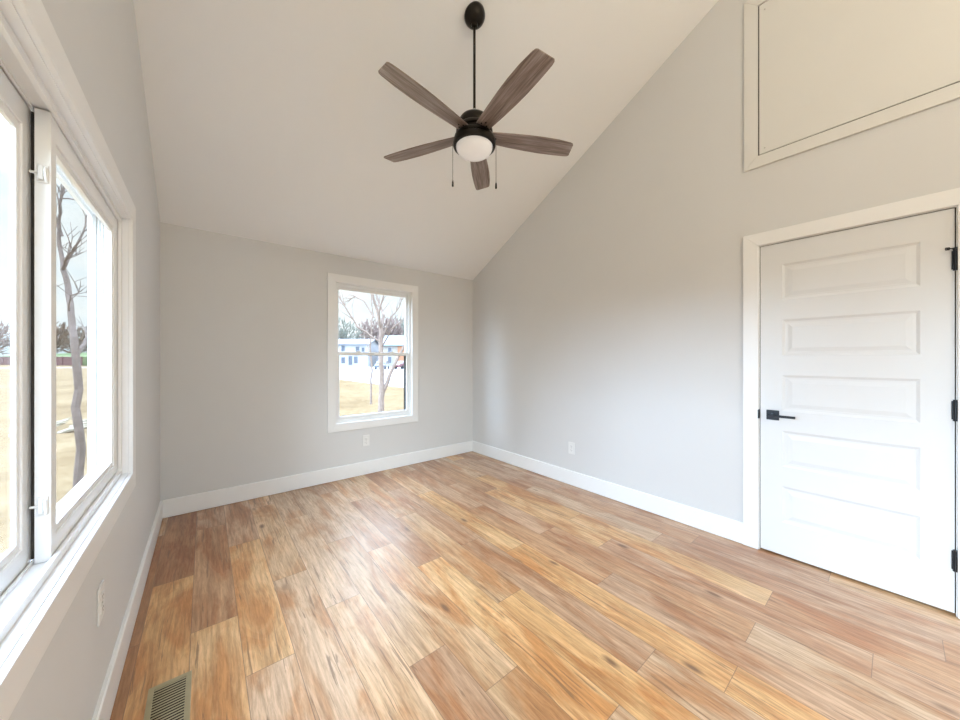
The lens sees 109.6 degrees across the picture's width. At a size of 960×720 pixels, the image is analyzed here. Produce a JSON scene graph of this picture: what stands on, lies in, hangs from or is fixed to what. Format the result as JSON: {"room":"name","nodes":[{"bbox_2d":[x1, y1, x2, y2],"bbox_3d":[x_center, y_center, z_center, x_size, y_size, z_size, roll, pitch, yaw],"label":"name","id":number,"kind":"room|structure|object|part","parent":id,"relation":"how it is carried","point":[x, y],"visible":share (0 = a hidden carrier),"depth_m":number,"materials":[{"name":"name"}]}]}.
{"room":"empty bedroom","nodes":[
{"label":"empty bedroom","id":0,"kind":"room"},
{"bbox_2d":[8,0,159,719],"bbox_3d":[-0.650,-1.053,0.257,0.120,4.733,6.418,0,0,-39],"label":"wall","id":1,"kind":"structure","parent":0,"point":[98,38],"depth_m":1.40,"materials":[{"name":"grey paint"}]},
{"bbox_2d":[0,0,135,719],"bbox_3d":[-1.183,-0.061,0.926,0.138,1.378,1.828,0,0,-39],"label":"window","id":2,"kind":"structure","parent":1,"relation":"in","point":[55,131],"depth_m":0.88,"materials":[{"name":"white paint"}]},
{"bbox_3d":[-0.935,-0.060,0.580,0.017,1.178,0.780,0,0,-39],"label":"sash","id":3,"kind":"part","parent":2,"relation":"part of","materials":[{"name":"white plastic"}]},
{"bbox_3d":[-1.126,0.384,0.876,0.015,0.040,0.007,0,0,28],"label":"latch lever","id":4,"kind":"part","parent":2,"relation":"part of","materials":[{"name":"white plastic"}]},
{"bbox_3d":[-1.126,-0.479,0.876,0.015,0.040,0.007,0,0,28],"label":"latch lever","id":5,"kind":"part","parent":2,"relation":"part of","materials":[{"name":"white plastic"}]},
{"bbox_3d":[-1.136,0.585,0.964,0.018,0.085,1.826,0,0,-39],"label":"casing","id":6,"kind":"part","parent":2,"relation":"part of","materials":[{"name":"white paint"}]},
{"bbox_3d":[-1.136,-0.708,0.964,0.018,0.085,1.826,0,0,-39],"label":"casing","id":7,"kind":"part","parent":2,"relation":"part of","materials":[{"name":"white paint"}]},
{"bbox_3d":[-1.414,-0.060,1.221,0.028,1.178,0.880,0,0,-39],"label":"sash","id":8,"kind":"part","parent":2,"relation":"part of","materials":[{"name":"white plastic"}]},
{"bbox_3d":[-1.687,-0.062,1.640,0.018,1.376,0.085,0,0,-39],"label":"casing","id":9,"kind":"part","parent":2,"relation":"part of","materials":[{"name":"white paint"}]},
{"bbox_2d":[97,579,103,626],"bbox_3d":[-1.313,0.844,1.174,0.009,0.124,0.078,0,0,-39],"label":"electrical outlet","id":10,"kind":"object","parent":1,"relation":"attached to","point":[100,592],"visible":1,"depth_m":1.16,"materials":[{"name":"white plastic"}]},
{"bbox_2d":[92,500,162,719],"bbox_3d":[-0.597,1.236,0.299,0.015,0.146,6.418,0,0,-39],"label":"baseboard","id":11,"kind":"structure","parent":1,"relation":"attached to","point":[103,710],"depth_m":1.49,"materials":[{"name":"white paint"}]},
{"bbox_2d":[160,222,472,500],"bbox_3d":[-1.405,0.079,3.857,3.494,2.470,0.120,0,0,-39],"label":"wall","id":12,"kind":"structure","parent":0,"point":[243,321],"depth_m":3.24,"materials":[{"name":"grey paint"}]},
{"bbox_2d":[163,441,471,517],"bbox_3d":[-1.362,1.236,3.805,3.224,0.146,0.015,0,0,-39],"label":"baseboard","id":13,"kind":"structure","parent":12,"relation":"attached to","point":[215,498],"depth_m":3.41,"materials":[{"name":"white paint"}]},
{"bbox_2d":[363,435,368,445],"bbox_3d":[-1.299,0.928,3.861,0.078,0.124,0.009,0,0,-39],"label":"electrical outlet","id":14,"kind":"object","parent":12,"relation":"attached to","point":[365,437],"visible":1,"depth_m":3.86,"materials":[{"name":"white plastic"}]},
{"bbox_2d":[327,273,417,432],"bbox_3d":[-1.240,-0.067,3.983,1.079,1.702,0.142,0,0,-39],"label":"window","id":15,"kind":"structure","parent":12,"relation":"in","point":[335,282],"depth_m":3.90,"materials":[{"name":"white paint"}]},
{"bbox_3d":[-1.586,-0.067,3.621,0.085,1.700,0.018,0,0,-39],"label":"casing","id":16,"kind":"part","parent":15,"relation":"part of","materials":[{"name":"white paint"}]},
{"bbox_3d":[-1.201,0.742,3.935,1.076,0.085,0.018,0,0,-39],"label":"casing","id":17,"kind":"part","parent":15,"relation":"part of","materials":[{"name":"white paint"}]},
{"bbox_3d":[-1.256,-0.430,4.002,0.879,0.773,0.027,0,0,-39],"label":"sash","id":18,"kind":"part","parent":15,"relation":"part of","materials":[{"name":"white plastic"}]},
{"bbox_3d":[-1.201,-0.875,3.935,1.076,0.085,0.018,0,0,-39],"label":"casing","id":19,"kind":"part","parent":15,"relation":"part of","materials":[{"name":"white paint"}]},
{"bbox_3d":[-1.233,0.301,3.974,0.879,0.761,0.027,0,0,-39],"label":"sash","id":20,"kind":"part","parent":15,"relation":"part of","materials":[{"name":"white plastic"}]},
{"bbox_3d":[-1.270,0.310,4.020,0.877,0.743,0.008,0,0,-39],"label":"screen frame","id":21,"kind":"part","parent":15,"relation":"part of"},
{"bbox_3d":[-0.815,-0.067,4.248,0.085,1.700,0.018,0,0,-39],"label":"casing","id":22,"kind":"part","parent":15,"relation":"part of","materials":[{"name":"white paint"}]},
{"bbox_2d":[133,0,717,279],"bbox_3d":[0.659,-2.302,1.322,3.494,2.476,6.658,0,0,-39],"label":"ceiling","id":23,"kind":"structure","parent":0,"point":[272,121],"depth_m":2.53,"materials":[{"name":"white paint"}]},
{"bbox_2d":[378,1,572,189],"bbox_3d":[-0.028,-1.673,2.145,1.308,1.149,1.302,0,0,-39],"label":"ceiling fan","id":24,"kind":"object","parent":23,"relation":"hanging from","point":[474,140],"visible":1,"depth_m":2.08,"materials":[{"name":"brown wood"}]},
{"bbox_3d":[-0.395,-1.443,2.337,0.591,0.006,0.136,0,10,23],"label":"blade","id":25,"kind":"part","parent":24,"relation":"part of","materials":[{"name":"brown wood"}]},
{"bbox_3d":[-0.293,-1.443,1.889,0.136,0.006,0.591,13,9,41],"label":"blade","id":26,"kind":"part","parent":24,"relation":"part of","materials":[{"name":"wood"}]},
{"bbox_3d":[-0.036,-1.339,2.183,0.233,0.074,0.233,0,0,-39],"label":"globe","id":27,"kind":"part","parent":24,"relation":"part of","materials":[{"name":"white glass"}]},
{"bbox_3d":[-0.001,-1.443,2.572,0.136,0.006,0.591,-10,-1,5],"label":"blade","id":28,"kind":"part","parent":24,"relation":"part of","materials":[{"name":"wood"}]},
{"bbox_3d":[0.164,-1.443,1.848,0.136,0.006,0.591,12,-6,-30],"label":"blade","id":29,"kind":"part","parent":24,"relation":"part of","materials":[{"name":"brown wood"}]},
{"bbox_3d":[0.344,-1.443,2.270,0.591,0.006,0.136,0,-10,-13],"label":"blade","id":30,"kind":"part","parent":24,"relation":"part of","materials":[{"name":"brown wood"}]},
{"bbox_2d":[110,451,959,719],"bbox_3d":[0.922,1.413,1.536,4.174,0.200,6.658,0,0,-39],"label":"floor","id":31,"kind":"structure","parent":0,"point":[471,585],"depth_m":1.71,"materials":[{"name":"laminate"}]},
{"bbox_2d":[143,670,191,719],"bbox_3d":[-1.167,1.311,1.266,0.131,0.004,0.307,0,0,-39],"label":"floor vent","id":32,"kind":"object","parent":31,"relation":"in","point":[170,699],"visible":1,"depth_m":1.30,"materials":[{"name":"beige metal"}]},
{"bbox_2d":[473,0,959,521],"bbox_3d":[2.231,-1.053,2.602,0.800,4.733,6.418,0,0,-39],"label":"wall","id":33,"kind":"structure","parent":0,"point":[609,324],"depth_m":2.85,"materials":[{"name":"grey paint"}]},
{"bbox_2d":[568,442,574,454],"bbox_3d":[0.954,0.928,3.530,0.009,0.124,0.078,0,0,-39],"label":"electrical outlet","id":34,"kind":"object","parent":33,"relation":"attached to","point":[571,446],"visible":1,"depth_m":3.52,"materials":[{"name":"white plastic"}]},
{"bbox_2d":[472,441,742,543],"bbox_3d":[0.879,1.236,3.617,0.015,0.146,3.136,0,0,-39],"label":"baseboard","id":35,"kind":"structure","parent":33,"relation":"attached to","point":[731,529],"depth_m":3.03,"materials":[{"name":"white paint"}]},
{"bbox_2d":[743,188,959,618],"bbox_3d":[2.205,0.223,2.053,0.173,2.179,0.966,0,0,-39],"label":"door","id":36,"kind":"structure","parent":33,"relation":"in","point":[851,321],"depth_m":1.99,"materials":[{"name":"white paint"}]},
{"bbox_3d":[1.894,0.223,2.368,0.018,2.177,0.085,0,0,-39],"label":"casing","id":37,"kind":"part","parent":36,"relation":"part of","materials":[{"name":"white paint"}]},
{"bbox_3d":[1.974,0.377,2.282,0.008,0.066,0.066,0,0,-39],"label":"handle","id":38,"kind":"part","parent":36,"relation":"part of","materials":[{"name":"black metal"}]},
{"bbox_3d":[1.972,0.377,2.212,0.012,0.016,0.132,0,0,-39],"label":"lever","id":39,"kind":"part","parent":36,"relation":"part of","materials":[{"name":"black metal"}]},
{"bbox_3d":[2.172,-0.824,2.026,0.018,0.085,0.964,0,0,-39],"label":"casing","id":40,"kind":"part","parent":36,"relation":"part of","materials":[{"name":"white paint"}]},
{"bbox_3d":[2.450,0.223,1.684,0.018,2.177,0.085,0,0,-39],"label":"casing","id":41,"kind":"part","parent":36,"relation":"part of","materials":[{"name":"white paint"}]},
{"bbox_2d":[744,0,959,171],"bbox_3d":[2.251,-1.920,1.932,0.014,1.192,1.204,0,0,-39],"label":"access panel","id":42,"kind":"object","parent":33,"relation":"attached to","point":[817,73],"visible":1,"depth_m":2.04,"materials":[{"name":"paint"}]},
{"bbox_3d":[1.896,-1.920,2.369,0.014,1.190,0.078,0,0,-39],"label":"panel trim","id":43,"kind":"part","parent":42,"relation":"part of","materials":[{"name":"paint"}]},
{"bbox_3d":[2.251,-2.478,1.932,0.014,0.078,1.202,0,0,-39],"label":"panel trim","id":44,"kind":"part","parent":42,"relation":"part of","materials":[{"name":"paint"}]},
{"bbox_3d":[2.251,-1.363,1.932,0.014,0.078,1.202,0,0,-39],"label":"panel trim","id":45,"kind":"part","parent":42,"relation":"part of","materials":[{"name":"paint"}]},
{"label":"outside","id":46,"kind":"structure","parent":0,"visible":0},
{"bbox_2d":[0,365,403,556],"bbox_3d":[-66.283,1.863,81.434,520.000,0.001,450.000,0,0,-39],"label":"ground","id":47,"kind":"structure","parent":46,"point":[354,396],"depth_m":11.60,"materials":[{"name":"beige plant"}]},
{"bbox_2d":[0,320,10,355],"bbox_3d":[-168.881,-5.986,118.085,14.963,15.700,15.966,0,0,-39],"label":"tree","id":48,"kind":"object","parent":47,"relation":"on","point":[7,341],"visible":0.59,"depth_m":118.73,"materials":[{"name":"grey plant"}]},
{"bbox_2d":[0,356,82,365],"bbox_3d":[-141.516,0.514,103.920,71.319,2.700,0.131,0,0,20],"label":"fence","id":49,"kind":"object","parent":47,"relation":"on","point":[62,360],"visible":0.3,"depth_m":95.91,"materials":[{"name":"wood"}]},
{"bbox_2d":[56,184,87,488],"bbox_3d":[-5.773,-0.711,4.922,1.070,5.154,1.421,0,0,-39],"label":"bare tree","id":50,"kind":"object","parent":47,"relation":"on","point":[78,475],"visible":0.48,"depth_m":4.81,"materials":[{"name":"grey plant"}]},
{"bbox_2d":[57,426,87,433],"bbox_3d":[-10.180,1.804,8.576,0.778,0.277,0.536,0,0,-39],"label":"fallen branch","id":51,"kind":"object","parent":47,"relation":"on","point":[67,430],"visible":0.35,"depth_m":8.57,"materials":[{"name":"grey wood"}]},
{"bbox_2d":[354,319,378,338],"bbox_3d":[-38.918,-6.367,119.900,10.657,16.460,10.886,0,0,-39],"label":"tree","id":52,"kind":"object","parent":47,"relation":"on","point":[368,329],"visible":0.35,"depth_m":118.12,"materials":[{"name":"grey plant"}]},
{"bbox_2d":[360,295,373,403],"bbox_3d":[-4.704,-0.513,14.139,0.757,4.755,0.325,0,0,42],"label":"bare tree","id":53,"kind":"object","parent":47,"relation":"on","point":[369,348],"visible":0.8,"depth_m":13.97,"materials":[{"name":"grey plant"}]},
{"bbox_2d":[339,290,404,411],"bbox_3d":[-3.890,-0.820,11.690,3.441,5.372,1.908,0,0,-1],"label":"bare tree","id":54,"kind":"object","parent":47,"relation":"on","point":[382,387],"visible":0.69,"depth_m":11.64,"materials":[{"name":"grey plant"}]},
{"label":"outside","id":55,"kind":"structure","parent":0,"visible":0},
{"bbox_2d":[0,352,87,364],"bbox_3d":[-136.449,-0.446,118.075,55.647,4.580,72.275,0,0,-39],"label":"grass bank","id":56,"kind":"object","parent":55,"point":[84,355],"depth_m":111.04,"materials":[{"name":"green plant"}]},
{"bbox_2d":[56,322,83,352],"bbox_3d":[-148.074,-5.845,118.008,15.758,15.418,15.479,0,0,-39],"label":"tree","id":57,"kind":"object","parent":56,"relation":"on","point":[62,327],"visible":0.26,"depth_m":118.41,"materials":[{"name":"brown plant"}]},
{"bbox_2d":[56,326,87,352],"bbox_3d":[-162.587,-5.968,138.070,14.108,15.664,14.425,0,0,-39],"label":"tree","id":58,"kind":"object","parent":56,"relation":"on","point":[80,329],"visible":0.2,"depth_m":136.72,"materials":[{"name":"grey plant"}]},
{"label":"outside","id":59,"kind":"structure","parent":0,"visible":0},
{"bbox_2d":[340,367,403,387],"bbox_3d":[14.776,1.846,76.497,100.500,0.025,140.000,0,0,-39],"label":"street","id":60,"kind":"structure","parent":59,"point":[358,374],"depth_m":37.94,"materials":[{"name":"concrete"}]},
{"bbox_2d":[339,318,362,338],"bbox_3d":[-41.186,-5.514,99.753,13.247,14.756,12.954,0,0,-39],"label":"tree","id":61,"kind":"object","parent":60,"relation":"on","point":[342,333],"visible":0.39,"depth_m":99.10,"materials":[{"name":"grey plant"}]},
{"bbox_2d":[339,339,378,366],"bbox_3d":[-31.965,-1.587,84.481,11.898,6.900,10.000,0,0,0],"label":"house","id":62,"kind":"structure","parent":60,"relation":"on","point":[345,345],"depth_m":79.98,"materials":[{"name":"white"}]},
{"bbox_3d":[-30.613,0.314,79.977,0.900,2.100,0.050,0,0,0],"label":"pane","id":63,"kind":"part","parent":62,"relation":"part of","materials":[{"name":"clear glass"}]},
{"bbox_2d":[374,361,389,369],"bbox_3d":[-17.612,1.073,60.991,1.800,1.520,4.493,0,0,-4],"label":"parked car","id":64,"kind":"object","parent":60,"relation":"on","point":[385,363],"visible":0.77,"depth_m":59.87,"materials":[{"name":"grey paint"}]},
{"bbox_2d":[376,315,403,339],"bbox_3d":[-26.884,-5.828,101.328,9.207,15.383,8.789,0,0,-39],"label":"tree","id":65,"kind":"object","parent":60,"relation":"on","point":[398,329],"visible":0.38,"depth_m":99.73,"materials":[{"name":"grey plant"}]},
{"bbox_2d":[383,335,404,366],"bbox_3d":[-19.367,-2.037,84.484,8.499,7.800,10.000,0,0,0],"label":"house","id":66,"kind":"structure","parent":60,"relation":"on","point":[394,343],"depth_m":79.98,"materials":[{"name":"beige"}]},
{"bbox_2d":[395,361,403,368],"bbox_3d":[-14.311,1.073,63.991,1.800,1.520,4.493,0,0,31],"label":"parked car","id":67,"kind":"object","parent":60,"relation":"on","point":[400,364],"visible":0.34,"depth_m":62.45,"materials":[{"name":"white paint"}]},
{"bbox_2d":[394,316,404,334],"bbox_3d":[-27.870,-6.974,122.301,10.267,17.676,10.810,0,0,-39],"label":"tree","id":68,"kind":"object","parent":60,"relation":"on","point":[402,324],"visible":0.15,"depth_m":120.95,"materials":[{"name":"grey plant"}]}
]}

